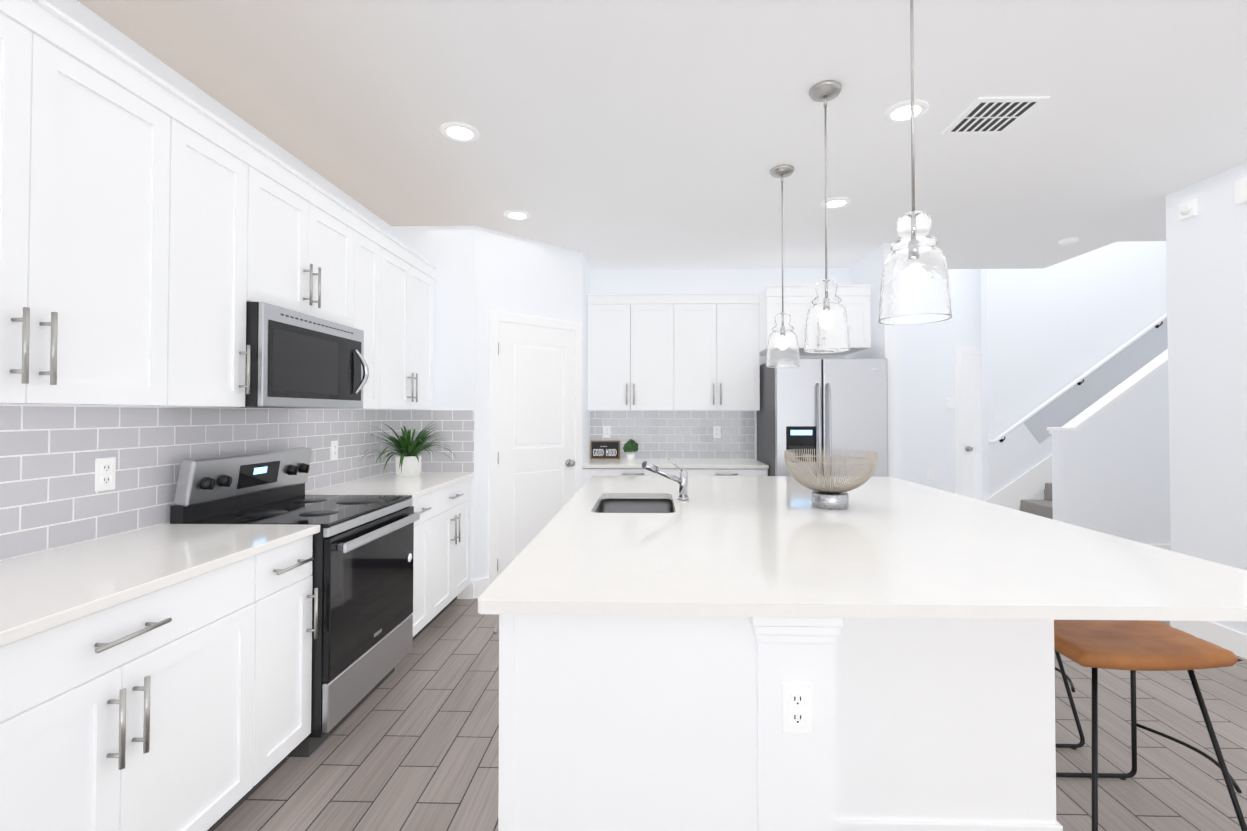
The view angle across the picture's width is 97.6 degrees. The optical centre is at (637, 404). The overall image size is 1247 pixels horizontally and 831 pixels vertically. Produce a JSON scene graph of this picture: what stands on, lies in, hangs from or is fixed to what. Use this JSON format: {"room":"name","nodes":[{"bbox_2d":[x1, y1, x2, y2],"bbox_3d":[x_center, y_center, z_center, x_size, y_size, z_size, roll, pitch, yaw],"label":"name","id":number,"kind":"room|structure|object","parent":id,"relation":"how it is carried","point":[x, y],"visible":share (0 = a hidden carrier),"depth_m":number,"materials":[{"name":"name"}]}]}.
{"room":"kitchen","nodes":[
{"label":"kitchen","id":0,"kind":"room"},
{"bbox_2d":[1,0,390,560],"bbox_3d":[-1.976,-0.011,0.326,0.120,2.730,7.620,0,-1,1],"label":"wall","id":1,"kind":"structure","parent":0,"point":[83,15],"depth_m":2.30,"materials":[{"name":"white paint"}]},
{"bbox_2d":[0,0,179,406],"bbox_3d":[-1.723,-0.518,1.402,0.329,1.033,0.810,0,-1,1],"label":"upper cabinet","id":2,"kind":"object","parent":1,"relation":"attached to","point":[157,233],"depth_m":1.53,"materials":[{"name":"white wood"}]},
{"bbox_2d":[0,405,390,560],"bbox_3d":[-1.881,0.229,1.505,0.008,0.457,4.990,0,-1,1],"label":"backsplash","id":3,"kind":"structure","parent":1,"relation":"attached to","point":[50,498],"depth_m":1.99,"materials":[{"name":"tile"}]},
{"bbox_2d":[95,457,115,491],"bbox_3d":[-1.862,0.244,1.909,0.008,0.114,0.070,0,-1,1],"label":"outlet","id":4,"kind":"object","parent":3,"relation":"attached to","point":[105,468],"visible":1,"depth_m":1.91,"materials":[{"name":"white plastic"}]},
{"bbox_2d":[331,441,337,459],"bbox_3d":[-1.827,0.275,3.289,0.008,0.114,0.070,0,-1,1],"label":"outlet","id":5,"kind":"object","parent":3,"relation":"attached to","point":[334,450],"visible":1,"depth_m":3.28,"materials":[{"name":"white plastic"}]},
{"bbox_2d":[176,96,255,406],"bbox_3d":[-1.708,-0.509,1.980,0.329,1.033,0.345,0,-1,1],"label":"upper cabinet","id":6,"kind":"object","parent":1,"relation":"attached to","point":[218,164],"depth_m":1.99,"materials":[{"name":"white wood"}]},
{"bbox_2d":[252,148,359,327],"bbox_3d":[-1.694,-0.710,2.539,0.329,0.613,0.761,0,-1,1],"label":"upper cabinet","id":7,"kind":"object","parent":1,"relation":"attached to","point":[304,240],"depth_m":2.48,"materials":[{"name":"white wood"}]},
{"bbox_2d":[223,302,368,407],"bbox_3d":[-1.634,-0.193,2.528,0.447,0.414,0.755,0,-1,1],"label":"microwave","id":8,"kind":"object","parent":7,"relation":"attached to","point":[300,360],"visible":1,"depth_m":2.38,"materials":[{"name":"silver metal"}]},
{"bbox_2d":[292,216,383,409],"bbox_3d":[-1.681,-0.492,3.062,0.329,1.033,0.290,0,-1,1],"label":"upper cabinet","id":9,"kind":"object","parent":1,"relation":"attached to","point":[369,238],"depth_m":3.12,"materials":[{"name":"white wood"}]},
{"bbox_2d":[384,232,435,409],"bbox_3d":[-1.667,-0.483,3.601,0.329,1.033,0.790,0,-1,1],"label":"upper cabinet","id":10,"kind":"object","parent":1,"relation":"attached to","point":[409,278],"depth_m":3.56,"materials":[{"name":"white wood"}]},
{"bbox_2d":[390,226,474,579],"bbox_3d":[-1.508,0.048,4.065,0.627,2.730,0.120,0,-1,1],"label":"wall","id":11,"kind":"structure","parent":0,"point":[448,252],"depth_m":4.01,"materials":[{"name":"white paint"}]},
{"bbox_2d":[390,410,473,472],"bbox_3d":[-1.506,0.268,3.996,0.616,0.457,0.008,0,-1,1],"label":"backsplash","id":12,"kind":"structure","parent":11,"relation":"attached to","point":[460,425],"depth_m":3.99,"materials":[{"name":"tile"}]},
{"bbox_2d":[457,580,473,598],"bbox_3d":[-1.357,1.346,3.973,0.320,0.130,0.013,0,-1,1],"label":"baseboard","id":13,"kind":"structure","parent":11,"relation":"attached to","point":[468,593],"depth_m":3.96,"materials":[{"name":"white paint"}]},
{"bbox_2d":[474,226,582,579],"bbox_3d":[-0.876,0.053,4.384,0.997,2.730,0.120,1,-1,-44],"label":"wall","id":14,"kind":"structure","parent":0,"point":[520,276],"depth_m":4.17,"materials":[{"name":"white paint"}]},
{"bbox_2d":[474,311,581,598],"bbox_3d":[-0.828,0.359,4.328,0.997,2.115,0.019,1,-1,-44],"label":"door frame","id":15,"kind":"structure","parent":14,"relation":"attached to","point":[482,585],"depth_m":4.10,"materials":[{"name":"white paint"}]},
{"bbox_2d":[497,322,574,576],"bbox_3d":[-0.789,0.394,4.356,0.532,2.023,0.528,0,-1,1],"label":"pantry door","id":16,"kind":"structure","parent":14,"relation":"in","point":[536,429],"depth_m":4.32,"materials":[{"name":"white paint"}]},
{"bbox_2d":[583,254,589,463],"bbox_3d":[-0.526,0.062,4.983,0.120,2.730,0.595,0,-1,1],"label":"wall","id":17,"kind":"structure","parent":0,"point":[586,412],"depth_m":4.89,"materials":[{"name":"white paint"}]},
{"bbox_2d":[77,0,1246,269],"bbox_3d":[3.080,-1.389,2.711,10.470,0.100,13.000,0,-1,1],"label":"ceiling","id":18,"kind":"structure","parent":0,"point":[643,134],"depth_m":2.50,"materials":[{"name":"paint"}]},
{"bbox_2d":[440,122,479,141],"bbox_3d":[-0.873,-1.333,2.677,0.188,0.012,0.188,0,-1,1],"label":"recessed light","id":19,"kind":"object","parent":18,"relation":"in","point":[460,131],"visible":1,"depth_m":2.67,"materials":[{"name":"white plastic"}]},
{"bbox_2d":[504,210,530,219],"bbox_3d":[-0.838,-1.315,3.794,0.188,0.012,0.188,0,-1,1],"label":"recessed light","id":20,"kind":"object","parent":18,"relation":"in","point":[517,214],"visible":1,"depth_m":3.78,"materials":[{"name":"white plastic"}]},
{"bbox_2d":[766,165,799,367],"bbox_3d":[0.819,-0.773,3.089,0.187,1.117,0.187,0,-1,1],"label":"pendant light","id":21,"kind":"object","parent":18,"relation":"hanging from","point":[782,348],"visible":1,"depth_m":3.03,"materials":[{"name":"clear glass"}]},
{"bbox_2d":[804,80,849,352],"bbox_3d":[0.800,-0.786,2.319,0.187,1.117,0.187,0,-1,1],"label":"pendant light","id":22,"kind":"object","parent":18,"relation":"hanging from","point":[827,328],"visible":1,"depth_m":2.27,"materials":[{"name":"clear glass"}]},
{"bbox_2d":[821,197,850,208],"bbox_3d":[1.296,-1.319,3.575,0.188,0.012,0.188,0,-1,1],"label":"recessed light","id":23,"kind":"object","parent":18,"relation":"in","point":[836,202],"visible":0.94,"depth_m":3.57,"materials":[{"name":"white plastic"}]},
{"bbox_2d":[883,100,928,122],"bbox_3d":[1.225,-1.336,2.494,0.188,0.012,0.188,0,-1,1],"label":"recessed light","id":24,"kind":"object","parent":18,"relation":"in","point":[900,112],"visible":0.94,"depth_m":2.49,"materials":[{"name":"white plastic"}]},
{"bbox_2d":[878,0,951,324],"bbox_3d":[0.781,-0.798,1.549,0.187,1.117,0.187,0,-1,1],"label":"pendant light","id":25,"kind":"object","parent":18,"relation":"hanging from","point":[915,287],"visible":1,"depth_m":1.49,"materials":[{"name":"clear glass"}]},
{"bbox_2d":[941,96,1049,134],"bbox_3d":[1.645,-1.336,2.532,0.310,0.010,0.310,0,-1,1],"label":"ceiling vent","id":26,"kind":"object","parent":18,"relation":"in","point":[991,115],"visible":0.98,"depth_m":2.50,"materials":[{"name":"white plastic"}]},
{"bbox_2d":[1058,237,1078,245],"bbox_3d":[3.437,-1.296,4.352,0.132,0.031,0.132,0,-1,1],"label":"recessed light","id":27,"kind":"object","parent":18,"relation":"attached to","point":[1067,241],"visible":1,"depth_m":4.32,"materials":[{"name":"white plastic"}]},
{"bbox_2d":[590,268,850,459],"bbox_3d":[0.780,0.067,5.257,2.718,2.730,0.120,0,-1,1],"label":"wall","id":28,"kind":"structure","parent":0,"point":[683,281],"depth_m":5.22,"materials":[{"name":"white paint"}]},
{"bbox_2d":[587,293,674,410],"bbox_3d":[-0.061,-0.460,5.061,0.776,1.033,0.329,0,-1,1],"label":"upper cabinet","id":29,"kind":"object","parent":28,"relation":"attached to","point":[631,336],"depth_m":4.90,"materials":[{"name":"white wood"}]},
{"bbox_2d":[590,411,754,458],"bbox_3d":[0.325,0.287,5.200,1.565,0.457,0.008,0,-1,1],"label":"backsplash","id":30,"kind":"structure","parent":28,"relation":"attached to","point":[671,434],"depth_m":5.19,"materials":[{"name":"tile"}]},
{"bbox_2d":[603,426,609,437],"bbox_3d":[-0.297,0.261,5.208,0.070,0.114,0.008,0,-1,1],"label":"outlet","id":31,"kind":"object","parent":30,"relation":"attached to","point":[606,431],"visible":1,"depth_m":5.21,"materials":[{"name":"white plastic"}]},
{"bbox_2d":[713,426,720,437],"bbox_3d":[0.752,0.260,5.181,0.070,0.114,0.008,0,-1,1],"label":"outlet","id":32,"kind":"object","parent":30,"relation":"attached to","point":[716,431],"visible":1,"depth_m":5.18,"materials":[{"name":"white plastic"}]},
{"bbox_2d":[675,293,762,410],"bbox_3d":[0.709,-0.460,5.041,0.765,1.033,0.329,0,-1,1],"label":"upper cabinet","id":33,"kind":"object","parent":28,"relation":"attached to","point":[676,351],"depth_m":4.88,"materials":[{"name":"white wood"}]},
{"bbox_2d":[759,284,870,355],"bbox_3d":[1.522,-0.724,4.880,0.865,0.510,0.619,0,-1,1],"label":"upper cabinet","id":34,"kind":"object","parent":28,"relation":"attached to","point":[855,298],"depth_m":4.57,"materials":[{"name":"white wood"}]},
{"bbox_2d":[214,598,1246,830],"bbox_3d":[3.080,1.421,2.667,10.470,0.060,13.000,0,-1,1],"label":"floor","id":35,"kind":"structure","parent":0,"point":[410,742],"depth_m":2.16,"materials":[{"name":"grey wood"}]},
{"bbox_2d":[0,552,263,830],"bbox_3d":[-1.581,0.928,1.362,0.596,0.882,0.914,0,-1,1],"label":"base cabinet","id":36,"kind":"object","parent":35,"relation":"on","point":[185,705],"depth_m":1.40,"materials":[{"name":"white wood"}]},
{"bbox_2d":[260,535,317,785],"bbox_3d":[-1.566,0.937,1.972,0.596,0.882,0.306,0,-1,1],"label":"base cabinet","id":37,"kind":"object","parent":35,"relation":"on","point":[288,596],"depth_m":1.98,"materials":[{"name":"white wood"}]},
{"bbox_2d":[170,447,419,756],"bbox_3d":[-1.488,0.803,2.509,0.685,1.168,0.755,0,-1,1],"label":"range","id":38,"kind":"object","parent":35,"relation":"on","point":[362,571],"visible":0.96,"depth_m":2.36,"materials":[{"name":"black metal"}]},
{"bbox_2d":[412,491,435,639],"bbox_3d":[-1.538,0.955,3.075,0.596,0.882,0.368,0,-1,1],"label":"base cabinet","id":39,"kind":"object","parent":35,"relation":"on","point":[424,556],"depth_m":3.17,"materials":[{"name":"white wood"}]},
{"bbox_2d":[432,478,470,621],"bbox_3d":[-1.524,0.963,3.619,0.596,0.882,0.720,0,-1,1],"label":"base cabinet","id":40,"kind":"object","parent":35,"relation":"on","point":[451,576],"depth_m":3.59,"materials":[{"name":"white wood"}]},
{"bbox_2d":[0,472,474,646],"bbox_3d":[-1.563,0.473,1.533,0.625,0.030,4.910,0,-1,1],"label":"countertop","id":41,"kind":"structure","parent":40,"relation":"on","point":[42,591],"depth_m":1.60,"materials":[{"name":"white stone"}]},
{"bbox_2d":[359,422,455,476],"bbox_3d":[-1.533,0.298,3.722,0.566,0.388,0.546,0,-1,1],"label":"potted plant","id":42,"kind":"object","parent":41,"relation":"on","point":[407,449],"visible":1,"depth_m":3.73,"materials":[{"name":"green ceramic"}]},
{"bbox_2d":[582,468,685,486],"bbox_3d":[-0.030,0.984,4.895,0.864,0.882,0.596,0,-1,1],"label":"base cabinet","id":43,"kind":"object","parent":35,"relation":"on","point":[588,473],"depth_m":4.61,"materials":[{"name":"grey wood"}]},
{"bbox_2d":[686,469,767,475],"bbox_3d":[0.749,0.983,4.875,0.696,0.882,0.596,0,-1,1],"label":"base cabinet","id":44,"kind":"object","parent":35,"relation":"on","point":[691,472],"depth_m":4.58,"materials":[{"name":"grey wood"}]},
{"bbox_2d":[582,459,768,468],"bbox_3d":[0.318,0.526,4.879,1.564,0.030,0.625,0,-1,1],"label":"countertop","id":45,"kind":"structure","parent":44,"relation":"on","point":[692,463],"depth_m":4.70,"materials":[{"name":"white stone"}]},
{"bbox_2d":[590,441,619,458],"bbox_3d":[-0.308,0.430,5.167,0.280,0.176,0.045,0,-1,1],"label":"decorative sign","id":46,"kind":"object","parent":45,"relation":"on","point":[604,449],"visible":1,"depth_m":5.16,"materials":[{"name":"brown wood"}]},
{"bbox_2d":[623,439,637,459],"bbox_3d":[-0.066,0.416,5.043,0.140,0.194,0.151,0,-1,1],"label":"boxwood plant","id":47,"kind":"object","parent":45,"relation":"on","point":[630,445],"visible":1,"depth_m":5.00,"materials":[{"name":"green plant"}]},
{"bbox_2d":[756,358,887,476],"bbox_3d":[1.550,0.530,4.697,0.880,1.784,0.886,0,-1,1],"label":"refrigerator","id":48,"kind":"object","parent":35,"relation":"on","point":[831,404],"visible":0.42,"depth_m":4.32,"materials":[{"name":"grey metal"}]},
{"bbox_2d":[478,608,1217,830],"bbox_3d":[0.483,0.945,2.491,1.638,0.883,2.506,0,-1,1],"label":"kitchen island","id":49,"kind":"object","parent":35,"relation":"on","point":[660,642],"depth_m":1.29,"materials":[{"name":"white wood"}]},
{"bbox_2d":[782,683,812,732],"bbox_3d":[0.368,0.700,1.257,0.070,0.114,0.008,0,-1,1],"label":"outlet","id":50,"kind":"object","parent":49,"relation":"attached to","point":[797,707],"visible":1,"depth_m":1.26,"materials":[{"name":"white plastic"}]},
{"bbox_2d":[478,476,1246,620],"bbox_3d":[0.678,0.488,2.494,2.044,0.030,2.525,0,-1,1],"label":"island countertop","id":51,"kind":"structure","parent":49,"relation":"on","point":[737,543],"depth_m":1.61,"materials":[{"name":"white stone"}]},
{"bbox_2d":[594,496,673,511],"bbox_3d":[-0.014,0.597,2.662,0.427,0.207,0.642,0,-1,1],"label":"sink","id":52,"kind":"object","parent":51,"relation":"in","point":[608,503],"depth_m":2.96,"materials":[{"name":"silver metal"}]},
{"bbox_2d":[642,458,688,499],"bbox_3d":[0.139,0.369,2.678,0.266,0.213,0.054,1,-1,-33],"label":"faucet","id":53,"kind":"object","parent":51,"relation":"on","point":[682,479],"visible":1,"depth_m":2.71,"materials":[{"name":"silver metal"}]},
{"bbox_2d":[784,449,876,509],"bbox_3d":[0.890,0.345,2.529,0.407,0.255,0.407,0,-1,1],"label":"decorative bowl","id":54,"kind":"object","parent":51,"relation":"on","point":[827,496],"visible":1,"depth_m":2.46,"materials":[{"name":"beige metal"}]},
{"bbox_2d":[1020,483,1052,518],"bbox_3d":[5.236,0.583,5.662,2.450,1.709,0.922,0,-1,1],"label":"stairs","id":55,"kind":"structure","parent":35,"relation":"on","point":[1043,508],"depth_m":5.94,"materials":[{"name":"grey carpet"}]},
{"bbox_2d":[1054,650,1084,749],"bbox_3d":[1.590,1.076,2.410,0.544,0.621,0.432,0,-1,1],"label":"bar stool","id":56,"kind":"object","parent":35,"relation":"on","point":[1066,679],"visible":0.08,"depth_m":2.22,"materials":[{"name":"black metal"}]},
{"bbox_2d":[1054,620,1246,830],"bbox_3d":[1.615,1.066,1.819,0.544,0.621,0.432,0,-1,1],"label":"bar stool","id":57,"kind":"object","parent":35,"relation":"on","point":[1133,646],"visible":0.81,"depth_m":1.71,"materials":[{"name":"brown leather"}]},
{"bbox_2d":[851,243,899,478],"bbox_3d":[2.070,0.059,4.790,0.115,2.730,0.750,0,-1,1],"label":"wall","id":58,"kind":"structure","parent":0,"point":[867,269],"depth_m":4.44,"materials":[{"name":"white paint"}]},
{"bbox_2d":[899,269,980,493],"bbox_3d":[3.434,-1.199,6.511,2.755,5.300,0.120,0,-1,1],"label":"wall","id":59,"kind":"structure","parent":0,"point":[927,390],"depth_m":6.43,"materials":[{"name":"white paint"}]},
{"bbox_2d":[946,399,953,408],"bbox_3d":[3.669,-0.010,6.414,0.080,0.120,0.024,0,-1,1],"label":"thermostat","id":60,"kind":"object","parent":59,"relation":"attached to","point":[949,403],"visible":1,"depth_m":6.40,"materials":[{"name":"white plastic"}]},
{"bbox_2d":[955,348,980,495],"bbox_3d":[4.189,0.392,6.396,0.900,2.115,0.019,0,-1,1],"label":"door frame","id":61,"kind":"structure","parent":59,"relation":"attached to","point":[958,394],"depth_m":6.40,"materials":[{"name":"white paint"}]},
{"bbox_2d":[961,355,982,500],"bbox_3d":[4.193,0.426,6.363,0.769,2.023,0.084,0,-1,1],"label":"hall door","id":62,"kind":"structure","parent":59,"relation":"in","point":[972,466],"depth_m":6.40,"materials":[{"name":"white paint"}]},
{"bbox_2d":[981,241,1166,510],"bbox_3d":[6.034,-1.204,6.196,4.140,5.300,0.120,0,-1,1],"label":"wall","id":63,"kind":"structure","parent":0,"point":[1049,332],"depth_m":6.16,"materials":[{"name":"white paint"}]},
{"bbox_2d":[996,412,1002,422],"bbox_3d":[4.083,0.146,6.160,0.070,0.114,0.006,0,-1,1],"label":"light switch","id":64,"kind":"object","parent":63,"relation":"attached to","point":[999,417],"visible":1,"depth_m":6.16,"materials":[{"name":"white plastic"}]},
{"bbox_2d":[985,455,1051,508],"bbox_3d":[5.157,0.365,6.117,2.848,2.112,0.012,0,-1,1],"label":"trim","id":65,"kind":"structure","parent":63,"relation":"attached to","point":[1029,484],"depth_m":6.12,"materials":[{"name":"white paint"}]},
{"bbox_2d":[988,313,1166,442],"bbox_3d":[4.942,-0.312,6.106,2.043,1.496,0.085,0,-1,1],"label":"handrail","id":66,"kind":"object","parent":63,"relation":"attached to","point":[1081,377],"visible":0.94,"depth_m":6.07,"materials":[{"name":"white paint"}]},
{"bbox_2d":[1024,318,1167,443],"bbox_3d":[5.303,-0.338,6.137,1.943,1.554,0.004,0,-1,1],"label":"band","id":67,"kind":"object","parent":63,"relation":"attached to","point":[1074,401],"visible":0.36,"depth_m":6.14,"materials":[{"name":"grey paint"}]},
{"bbox_2d":[1052,367,1170,543],"bbox_3d":[4.798,0.266,5.153,1.660,2.327,0.120,0,-1,1],"label":"wall","id":68,"kind":"structure","parent":0,"point":[1111,471],"depth_m":5.10,"materials":[{"name":"white paint"}]},
{"bbox_2d":[1047,349,1167,433],"bbox_3d":[4.792,-0.321,5.162,1.708,1.203,0.170,0,-1,1],"label":"trim","id":69,"kind":"structure","parent":68,"relation":"on","point":[1119,393],"depth_m":5.10,"materials":[{"name":"white paint"}]},
{"bbox_2d":[1148,544,1170,550],"bbox_3d":[4.790,1.364,5.069,1.673,0.130,0.012,0,-1,1],"label":"baseboard","id":70,"kind":"structure","parent":68,"relation":"attached to","point":[1165,546],"depth_m":5.06,"materials":[{"name":"white paint"}]},
{"bbox_2d":[1165,162,1246,634],"bbox_3d":[3.331,-0.018,-0.083,0.120,2.730,7.070,0,-1,1],"label":"wall","id":71,"kind":"structure","parent":0,"point":[1206,254],"depth_m":3.20,"materials":[{"name":"white paint"}]},
{"bbox_2d":[1178,199,1197,220],"bbox_3d":[3.338,-1.179,3.312,0.033,0.100,0.100,0,-1,1],"label":"detector","id":72,"kind":"object","parent":71,"relation":"attached to","point":[1188,210],"depth_m":3.30,"materials":[{"name":"white plastic"}]},
{"bbox_2d":[1170,621,1246,658],"bbox_3d":[3.264,1.283,-0.052,0.012,0.130,6.970,0,-1,1],"label":"baseboard","id":73,"kind":"structure","parent":71,"relation":"attached to","point":[1234,642],"depth_m":3.14,"materials":[{"name":"white paint"}]},
{"bbox_2d":[1234,176,1246,204],"bbox_3d":[3.326,-1.175,2.942,0.039,0.140,0.180,0,-1,1],"label":"detector","id":74,"kind":"object","parent":71,"relation":"attached to","point":[1240,185],"depth_m":2.99,"materials":[{"name":"white plastic"}]}
]}

